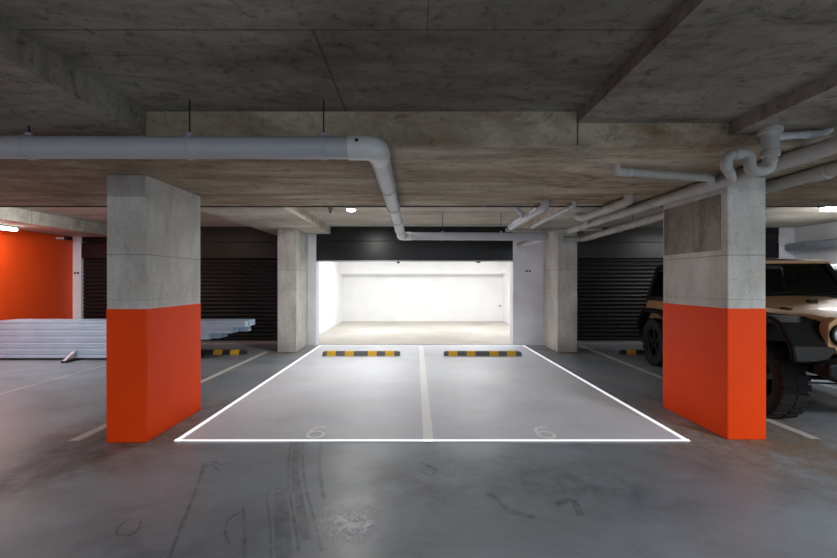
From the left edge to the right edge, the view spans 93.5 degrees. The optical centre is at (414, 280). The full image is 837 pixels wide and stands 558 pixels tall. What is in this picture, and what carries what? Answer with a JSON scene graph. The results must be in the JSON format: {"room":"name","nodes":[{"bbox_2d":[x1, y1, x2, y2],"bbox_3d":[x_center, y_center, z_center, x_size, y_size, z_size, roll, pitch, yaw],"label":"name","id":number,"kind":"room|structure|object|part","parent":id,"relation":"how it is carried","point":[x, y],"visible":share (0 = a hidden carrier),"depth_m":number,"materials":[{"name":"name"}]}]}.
{"room":"parking garage","nodes":[
{"label":"parking garage","id":0,"kind":"room"},
{"bbox_2d":[0,230,72,319],"bbox_3d":[-8.300,-0.050,1.400,0.200,3.100,16.800,0,0,0],"label":"wall","id":1,"kind":"structure","parent":0,"point":[36,268],"depth_m":8.49,"materials":[{"name":"orange paint"}]},
{"bbox_2d":[56,236,71,239],"bbox_3d":[-8.050,-0.980,9.030,0.300,0.080,0.100,0,0,0],"label":"wall bracket","id":2,"kind":"object","parent":1,"relation":"attached to","point":[64,237],"visible":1,"depth_m":9.00,"materials":[{"name":"metal"}]},
{"bbox_2d":[319,262,342,333],"bbox_3d":[-2.790,0.200,12.200,0.200,2.600,5.400,0,0,0],"label":"wall","id":3,"kind":"structure","parent":0,"point":[330,276],"depth_m":12.54,"materials":[{"name":"white paint"}]},
{"bbox_2d":[0,321,836,557],"bbox_3d":[0.450,1.600,4.000,17.700,0.200,22.000,0,0,0],"label":"floor","id":4,"kind":"structure","parent":0,"point":[162,496],"depth_m":2.90,"materials":[{"name":"concrete"}]},
{"bbox_2d":[0,365,104,393],"bbox_3d":[-5.500,1.496,5.475,0.030,0.001,3.450,0,0,0],"label":"painted line","id":5,"kind":"object","parent":4,"relation":"on","point":[103,365],"visible":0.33,"depth_m":5.92,"materials":[{"name":"paint"}]},
{"bbox_2d":[61,351,85,362],"bbox_3d":[-6.420,1.410,7.575,0.100,0.180,0.750,0,0,0],"label":"bearer","id":6,"kind":"object","parent":4,"relation":"on","point":[67,359],"visible":0.74,"depth_m":7.33,"materials":[{"name":"metal"}]},
{"bbox_2d":[0,352,105,357],"bbox_3d":[-6.426,1.401,7.535,3.196,0.114,0.150,0,0,0],"label":"channel","id":7,"kind":"object","parent":6,"relation":"on","point":[2,354],"visible":0.44,"depth_m":7.46,"materials":[{"name":"silver metal"}]},
{"bbox_2d":[0,346,105,351],"bbox_3d":[-6.323,1.284,7.535,3.443,0.114,0.150,0,0,0],"label":"channel","id":8,"kind":"object","parent":7,"relation":"on","point":[2,348],"visible":0.44,"depth_m":7.46,"materials":[{"name":"silver metal"}]},
{"bbox_2d":[0,340,105,345],"bbox_3d":[-6.153,1.168,7.535,3.785,0.114,0.150,0,0,0],"label":"channel","id":9,"kind":"object","parent":8,"relation":"on","point":[2,342],"visible":0.44,"depth_m":7.46,"materials":[{"name":"silver metal"}]},
{"bbox_2d":[0,333,212,339],"bbox_3d":[-5.958,1.052,7.535,4.115,0.114,0.150,0,0,0],"label":"channel","id":10,"kind":"object","parent":9,"relation":"on","point":[3,336],"visible":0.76,"depth_m":7.46,"materials":[{"name":"silver metal"}]},
{"bbox_2d":[0,327,234,332],"bbox_3d":[-5.750,0.935,7.535,4.532,0.114,0.150,0,0,0],"label":"channel","id":11,"kind":"object","parent":10,"relation":"on","point":[2,329],"visible":0.48,"depth_m":7.46,"materials":[{"name":"silver metal"}]},
{"bbox_2d":[0,320,247,326],"bbox_3d":[-5.625,0.819,7.535,4.813,0.114,0.150,0,0,0],"label":"channel","id":12,"kind":"object","parent":11,"relation":"on","point":[3,323],"visible":0.52,"depth_m":7.46,"materials":[{"name":"silver metal"}]},
{"bbox_3d":[-6.387,1.401,7.691,3.302,0.114,0.150,0,0,0],"label":"channel","id":13,"kind":"object","parent":6,"relation":"on","visible":0},
{"bbox_3d":[-6.217,1.284,7.691,3.580,0.114,0.150,0,0,0],"label":"channel","id":14,"kind":"object","parent":13,"relation":"on","visible":0},
{"bbox_3d":[-6.121,1.168,7.691,3.776,0.114,0.150,0,0,0],"label":"channel","id":15,"kind":"object","parent":14,"relation":"on","visible":0},
{"bbox_2d":[213,333,222,337],"bbox_3d":[-5.917,1.052,7.691,4.256,0.114,0.150,0,0,0],"label":"channel","id":16,"kind":"object","parent":15,"relation":"on","point":[215,335],"visible":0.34,"depth_m":7.62,"materials":[{"name":"silver metal"}]},
{"bbox_3d":[-6.435,1.401,7.847,3.126,0.114,0.150,0,0,0],"label":"channel","id":17,"kind":"object","parent":6,"relation":"on","visible":0},
{"bbox_3d":[-6.368,1.284,7.847,3.306,0.114,0.150,0,0,0],"label":"channel","id":18,"kind":"object","parent":17,"relation":"on","visible":0},
{"bbox_3d":[-6.243,1.168,7.847,3.609,0.114,0.150,0,0,0],"label":"channel","id":19,"kind":"object","parent":18,"relation":"on","visible":0},
{"bbox_3d":[-5.905,1.052,7.847,4.275,0.114,0.150,0,0,0],"label":"channel","id":20,"kind":"object","parent":19,"relation":"on","visible":0},
{"bbox_2d":[239,326,250,330],"bbox_3d":[-5.667,0.935,7.847,4.746,0.114,0.150,0,0,0],"label":"channel","id":21,"kind":"object","parent":20,"relation":"on","point":[248,328],"visible":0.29,"depth_m":7.77,"materials":[{"name":"silver metal"}]},
{"bbox_2d":[12,319,254,324],"bbox_3d":[-5.595,0.819,7.847,4.759,0.114,0.150,0,0,0],"label":"channel","id":22,"kind":"object","parent":21,"relation":"on","point":[253,320],"visible":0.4,"depth_m":7.79,"materials":[{"name":"silver metal"}]},
{"bbox_2d":[106,175,200,442],"bbox_3d":[-2.675,0.258,4.114,0.376,2.485,0.939,0,0,0],"label":"concrete column","id":23,"kind":"structure","parent":4,"relation":"on","point":[153,312],"depth_m":3.72,"materials":[{"name":"orange paint"}]},
{"bbox_3d":[-2.676,-0.880,3.648,0.352,0.200,0.008,0,0,0],"label":"cast panel","id":24,"kind":"part","parent":23,"relation":"part of","materials":[{"name":"concrete"}]},
{"bbox_2d":[69,352,266,440],"bbox_3d":[-3.170,1.496,6.020,0.160,0.001,4.661,0,0,0],"label":"painted line","id":25,"kind":"object","parent":4,"relation":"on","point":[102,427],"visible":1,"depth_m":5.92,"materials":[{"name":"paint"}]},
{"bbox_2d":[201,349,246,354],"bbox_3d":[-4.260,1.451,8.075,1.580,0.089,0.158,0,0,0],"label":"wheel stop","id":26,"kind":"object","parent":4,"relation":"on","point":[216,351],"visible":0.52,"depth_m":8.02,"materials":[{"name":"black rubber"}]},
{"bbox_2d":[278,229,307,351],"bbox_3d":[-2.700,0.200,8.745,0.400,2.600,0.890,0,0,0],"label":"concrete column","id":27,"kind":"structure","parent":4,"relation":"on","point":[292,243],"depth_m":8.30,"materials":[{"name":"grey concrete"}]},
{"bbox_2d":[320,508,377,540],"bbox_3d":[-0.403,1.497,2.442,0.520,0.001,0.520,0,0,0],"label":"dust patch","id":28,"kind":"object","parent":4,"relation":"on","point":[351,526],"visible":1,"depth_m":2.43,"materials":[{"name":"white"}]},
{"bbox_2d":[182,346,681,438],"bbox_3d":[0.160,1.498,6.390,4.780,0.004,5.400,0,0,0],"label":"bay","id":29,"kind":"object","parent":4,"relation":"on","point":[353,397],"visible":1,"depth_m":4.81,"materials":[{"name":"grey concrete"}]},
{"bbox_2d":[306,426,325,438],"bbox_3d":[-0.966,1.493,3.886,0.189,0.001,0.320,0,0,0],"label":"painted number","id":30,"kind":"object","parent":29,"relation":"on","point":[311,430],"visible":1,"depth_m":3.87,"materials":[{"name":"paint"}]},
{"bbox_2d":[322,351,399,355],"bbox_3d":[-1.075,1.451,7.925,1.550,0.089,0.158,0,0,0],"label":"wheel stop","id":31,"kind":"object","parent":29,"relation":"on","point":[325,353],"visible":1,"depth_m":7.87,"materials":[{"name":"rubber"}]},
{"bbox_2d":[419,346,433,441],"bbox_3d":[0.133,1.494,6.330,0.115,0.001,5.340,0,0,0],"label":"painted line","id":32,"kind":"object","parent":29,"relation":"on","point":[426,414],"visible":1,"depth_m":4.84,"materials":[{"name":"paint"}]},
{"bbox_2d":[174,345,689,440],"bbox_3d":[0.160,1.491,6.390,4.820,0.001,5.440,0,0,0],"label":"painted line","id":33,"kind":"object","parent":29,"relation":"on","point":[238,399],"visible":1,"depth_m":3.71,"materials":[{"name":"white paint"}]},
{"bbox_2d":[444,351,521,355],"bbox_3d":[1.355,1.451,7.925,1.550,0.089,0.158,0,0,0],"label":"wheel stop","id":34,"kind":"object","parent":29,"relation":"on","point":[446,353],"visible":1,"depth_m":7.87,"materials":[{"name":"rubber"}]},
{"bbox_2d":[534,426,555,438],"bbox_3d":[1.274,1.493,3.886,0.189,0.001,0.320,0,0,0],"label":"painted number","id":35,"kind":"object","parent":29,"relation":"on","point":[536,431],"visible":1,"depth_m":3.86,"materials":[{"name":"paint"}]},
{"bbox_2d":[544,231,576,351],"bbox_3d":[3.210,0.200,8.745,0.420,2.600,0.890,0,0,0],"label":"concrete column","id":36,"kind":"structure","parent":4,"relation":"on","point":[560,257],"depth_m":8.30,"materials":[{"name":"grey concrete"}]},
{"bbox_2d":[619,349,644,354],"bbox_3d":[5.010,1.451,8.075,1.580,0.089,0.158,0,0,0],"label":"wheel stop","id":37,"kind":"object","parent":4,"relation":"on","point":[625,351],"visible":0.35,"depth_m":8.02,"materials":[{"name":"black rubber"}]},
{"bbox_2d":[578,345,819,438],"bbox_3d":[3.815,1.496,6.465,0.130,0.001,5.471,0,0,0],"label":"painted line","id":38,"kind":"object","parent":4,"relation":"on","point":[807,435],"visible":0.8,"depth_m":4.25,"materials":[{"name":"paint"}]},
{"bbox_2d":[663,177,765,438],"bbox_3d":[3.131,0.258,4.205,0.373,2.485,0.976,0,0,0],"label":"concrete column","id":39,"kind":"structure","parent":4,"relation":"on","point":[714,310],"depth_m":3.84,"materials":[{"name":"orange paint"}]},
{"bbox_3d":[2.948,-0.570,4.230,0.006,0.540,0.860,0,0,0],"label":"cast panel","id":40,"kind":"part","parent":39,"relation":"part of","materials":[{"name":"concrete"}]},
{"bbox_2d":[637,258,836,418],"bbox_3d":[4.936,0.579,5.559,2.100,1.843,4.559,0,0,9],"label":"car","id":41,"kind":"object","parent":4,"relation":"on","point":[800,294],"visible":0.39,"depth_m":4.24,"materials":[{"name":"brown metal"}]},
{"bbox_2d":[765,296,836,320],"bbox_3d":[4.753,0.320,4.408,1.440,0.260,1.300,0,0,9],"label":"hood","id":42,"kind":"object","parent":41,"relation":"attached to","point":[813,308],"depth_m":4.43,"materials":[{"name":"brown metal"}]},
{"bbox_3d":[4.699,1.040,4.062,1.360,0.052,0.052,0,0,9],"label":"tie rod","id":43,"kind":"part","parent":41,"relation":"part of","materials":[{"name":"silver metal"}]},
{"bbox_2d":[819,316,836,350],"bbox_3d":[4.652,0.565,3.749,1.316,0.430,0.353,0,0,0],"label":"grille","id":44,"kind":"object","parent":41,"relation":"attached to","point":[828,326],"depth_m":3.82,"materials":[{"name":"brown metal"}]},
{"bbox_2d":[675,426,836,472],"bbox_3d":[3.200,1.499,3.750,2.600,0.001,3.000,0,0,0],"label":"grime patch","id":45,"kind":"object","parent":4,"relation":"on","point":[781,443],"visible":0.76,"depth_m":3.61,"materials":[{"name":"brown"}]},
{"bbox_2d":[830,264,836,272],"bbox_3d":[7.620,0.595,5.890,2.160,1.811,4.340,0,0,0],"label":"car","id":46,"kind":"object","parent":4,"relation":"on","point":[834,266],"visible":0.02,"depth_m":6.56,"materials":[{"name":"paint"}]},
{"bbox_2d":[0,0,836,135],"bbox_3d":[0.450,-1.328,-2.070,17.700,0.544,9.860,0,0,0],"label":"ceiling","id":47,"kind":"structure","parent":0,"point":[68,67],"depth_m":2.14,"materials":[{"name":"concrete"}]},
{"bbox_2d":[720,125,783,183],"bbox_3d":[2.604,-0.894,3.048,0.341,0.324,0.972,0,0,41],"label":"trap","id":48,"kind":"object","parent":47,"relation":"attached to","point":[770,136],"depth_m":2.73,"materials":[{"name":"plastic"}]},
{"bbox_2d":[757,125,783,158],"bbox_3d":[2.470,-0.959,2.740,0.140,0.195,0.140,0,0,0],"label":"outlet","id":49,"kind":"object","parent":48,"relation":"attached to","point":[770,136],"depth_m":2.70,"materials":[{"name":"plastic"}]},
{"bbox_2d":[780,128,833,139],"bbox_3d":[2.705,-1.029,2.743,0.394,0.100,0.065,0,0,0],"label":"drain pipe","id":50,"kind":"object","parent":47,"relation":"attached to","point":[806,134],"visible":0.97,"depth_m":2.72,"materials":[{"name":"white plastic"}]},
{"bbox_2d":[0,112,836,205],"bbox_3d":[0.450,-1.290,4.005,17.700,0.620,2.290,0,0,0],"label":"ceiling","id":51,"kind":"structure","parent":0,"point":[437,158],"depth_m":3.31,"materials":[{"name":"concrete"}]},
{"bbox_2d":[0,206,836,206],"bbox_3d":[0.450,-0.984,5.168,17.300,0.032,0.033,0,0,0],"label":"conduit","id":52,"kind":"object","parent":51,"relation":"attached to","point":[0,206],"visible":0.32,"depth_m":5.16,"materials":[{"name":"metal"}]},
{"bbox_2d":[508,201,548,229],"bbox_3d":[1.519,-1.056,5.649,0.265,0.439,1.703,0,0,0],"label":"drain pipe","id":53,"kind":"object","parent":51,"relation":"attached to","point":[544,206],"visible":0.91,"depth_m":5.42,"materials":[{"name":"white plastic"}]},
{"bbox_2d":[531,201,576,228],"bbox_3d":[1.955,-0.925,5.685,0.070,0.110,1.731,0,0,0],"label":"drain pipe","id":54,"kind":"object","parent":51,"relation":"attached to","point":[573,205],"visible":1,"depth_m":5.37,"materials":[{"name":"white plastic"}]},
{"bbox_2d":[574,194,633,224],"bbox_3d":[2.444,-0.944,5.311,0.325,0.195,1.710,0,0,8],"label":"drain pipe","id":55,"kind":"object","parent":51,"relation":"attached to","point":[628,199],"visible":1,"depth_m":4.95,"materials":[{"name":"plastic"}]},
{"bbox_2d":[612,164,715,186],"bbox_3d":[2.266,-0.930,3.454,1.219,0.099,0.207,0,0,-19],"label":"drain pipe","id":56,"kind":"object","parent":51,"relation":"attached to","point":[617,170],"visible":0.99,"depth_m":3.38,"materials":[{"name":"plastic"}]},
{"bbox_2d":[566,135,836,233],"bbox_3d":[2.805,-0.964,4.098,0.149,0.273,5.798,0,0,-1],"label":"drain pipe","id":57,"kind":"object","parent":51,"relation":"attached to","point":[827,147],"visible":0.92,"depth_m":3.71,"materials":[{"name":"plastic"}]},
{"bbox_2d":[0,207,836,236],"bbox_3d":[0.450,-1.330,7.475,17.700,0.540,4.650,0,0,0],"label":"ceiling","id":58,"kind":"structure","parent":0,"point":[65,221],"depth_m":7.59,"materials":[{"name":"concrete"}]},
{"bbox_2d":[0,224,19,230],"bbox_3d":[-7.790,-1.015,7.000,0.140,0.090,1.400,0,0,0],"label":"light","id":59,"kind":"object","parent":58,"relation":"attached to","point":[2,227],"visible":1,"depth_m":7.50,"materials":[{"name":"white plastic"}]},
{"bbox_2d":[0,226,17,230],"bbox_3d":[-7.790,-0.998,7.000,0.110,0.056,1.370,0,0,0],"label":"diffuser","id":60,"kind":"object","parent":59,"relation":"attached to","point":[10,228],"depth_m":7.53,"materials":[{"name":"white plastic"}]},
{"bbox_2d":[0,99,547,248],"bbox_3d":[-0.393,-1.016,4.920,10.166,0.527,3.510,0,0,-44],"label":"drain pipe","id":61,"kind":"object","parent":58,"relation":"attached to","point":[373,149],"visible":1,"depth_m":2.62,"materials":[{"name":"white plastic"}]},
{"bbox_3d":[-1.530,-1.109,2.675,0.009,0.241,0.009,0,0,22],"label":"hanger rod","id":62,"kind":"part","parent":61,"relation":"part of","materials":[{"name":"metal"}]},
{"bbox_3d":[-0.620,-1.109,2.675,0.009,0.241,0.009,0,0,-22],"label":"hanger rod","id":63,"kind":"part","parent":61,"relation":"part of","materials":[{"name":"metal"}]},
{"bbox_2d":[328,207,333,213],"bbox_3d":[-1.470,-1.230,6.900,0.100,0.100,0.100,0,0,0],"label":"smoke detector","id":64,"kind":"object","parent":58,"relation":"attached to","point":[330,209],"visible":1,"depth_m":6.87,"materials":[{"name":"plastic"}]},
{"bbox_2d":[345,207,356,211],"bbox_3d":[-1.120,-1.248,6.900,0.200,0.065,0.200,0,0,0],"label":"ceiling light","id":65,"kind":"object","parent":58,"relation":"attached to","point":[350,209],"visible":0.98,"depth_m":6.84,"materials":[{"name":"white plastic"}]},
{"bbox_2d":[505,227,602,235],"bbox_3d":[2.692,-0.990,8.232,1.885,0.090,1.335,0,0,0],"label":"drain pipe","id":66,"kind":"object","parent":58,"relation":"attached to","point":[592,229],"visible":0.86,"depth_m":7.57,"materials":[{"name":"plastic"}]},
{"bbox_2d":[563,161,836,241],"bbox_3d":[3.328,-0.956,4.739,0.462,0.288,7.078,0,0,0],"label":"drain pipe","id":67,"kind":"object","parent":58,"relation":"attached to","point":[826,171],"visible":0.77,"depth_m":3.73,"materials":[{"name":"plastic"}]},
{"bbox_2d":[817,207,836,210],"bbox_3d":[7.550,-1.235,6.690,1.300,0.090,0.140,0,0,0],"label":"light","id":68,"kind":"object","parent":58,"relation":"attached to","point":[821,208],"visible":0.64,"depth_m":6.65,"materials":[{"name":"white plastic"}]},
{"bbox_2d":[343,274,502,320],"bbox_3d":[0.295,0.200,14.800,5.970,2.600,0.200,0,0,0],"label":"wall","id":69,"kind":"structure","parent":0,"point":[366,297],"depth_m":14.70,"materials":[{"name":"white paint"}]},
{"bbox_2d":[341,262,505,273],"bbox_3d":[0.295,-0.630,14.475,5.970,0.740,0.450,0,0,0],"label":"trim","id":70,"kind":"structure","parent":69,"relation":"attached to","point":[346,267],"depth_m":14.25,"materials":[{"name":"white paint"}]},
{"bbox_2d":[73,228,793,344],"bbox_3d":[0.450,0.000,9.500,17.300,3.000,0.600,0,0,0],"label":"wall","id":71,"kind":"structure","parent":0,"point":[526,289],"depth_m":9.20,"materials":[{"name":"white paint"}]},
{"bbox_2d":[81,235,277,342],"bbox_3d":[-5.460,0.200,9.525,5.080,2.600,0.150,0,0,0],"label":"door","id":72,"kind":"structure","parent":71,"relation":"in","point":[239,273],"depth_m":9.50,"materials":[{"name":"metal"}]},
{"bbox_3d":[-5.460,-0.738,9.500,5.080,0.375,0.100,0,0,0],"label":"head panel","id":73,"kind":"part","parent":72,"relation":"part of","materials":[{"name":"black metal"}]},
{"bbox_3d":[-5.460,-1.020,9.508,5.080,0.160,0.085,0,0,0],"label":"head panel","id":74,"kind":"part","parent":72,"relation":"part of","materials":[{"name":"black metal"}]},
{"bbox_2d":[316,226,512,262],"bbox_3d":[-0.010,-0.848,9.320,4.600,0.865,0.240,0,0,0],"label":"door","id":75,"kind":"structure","parent":71,"relation":"in","point":[344,243],"depth_m":9.22,"materials":[{"name":"metal"}]},
{"bbox_3d":[-0.010,-1.110,9.287,4.600,0.340,0.085,0,0,0],"label":"head panel","id":76,"kind":"part","parent":75,"relation":"part of","materials":[{"name":"black metal"}]},
{"bbox_2d":[200,227,778,234],"bbox_3d":[0.815,-1.200,9.500,15.830,0.200,0.100,0,0,0],"label":"trim","id":77,"kind":"structure","parent":71,"relation":"attached to","point":[203,230],"depth_m":9.45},
{"bbox_2d":[577,235,778,342],"bbox_3d":[6.065,0.200,9.525,5.330,2.600,0.150,0,0,0],"label":"door","id":78,"kind":"structure","parent":71,"relation":"in","point":[615,273],"depth_m":9.50,"materials":[{"name":"metal"}]},
{"bbox_3d":[6.065,-0.738,9.500,5.330,0.375,0.100,0,0,0],"label":"head panel","id":79,"kind":"part","parent":78,"relation":"part of","materials":[{"name":"black metal"}]},
{"bbox_3d":[6.065,-1.020,9.508,5.330,0.160,0.085,0,0,0],"label":"head panel","id":80,"kind":"part","parent":78,"relation":"part of","materials":[{"name":"black metal"}]},
{"bbox_2d":[785,238,836,251],"bbox_3d":[8.930,-0.809,6.200,0.224,0.242,6.401,0,0,0],"label":"pipe","id":81,"kind":"object","parent":71,"relation":"attached to","point":[827,243],"visible":1,"depth_m":8.80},
{"bbox_2d":[503,262,509,323],"bbox_3d":[3.380,0.200,12.200,0.200,2.600,5.400,0,0,0],"label":"wall","id":82,"kind":"structure","parent":0,"point":[506,277],"depth_m":14.12,"materials":[{"name":"white paint"}]},
{"bbox_2d":[794,222,836,263],"bbox_3d":[9.200,-0.050,1.400,0.200,3.100,16.800,0,0,0],"label":"wall","id":83,"kind":"structure","parent":0,"point":[824,231],"depth_m":8.91,"materials":[{"name":"white paint"}]}
]}

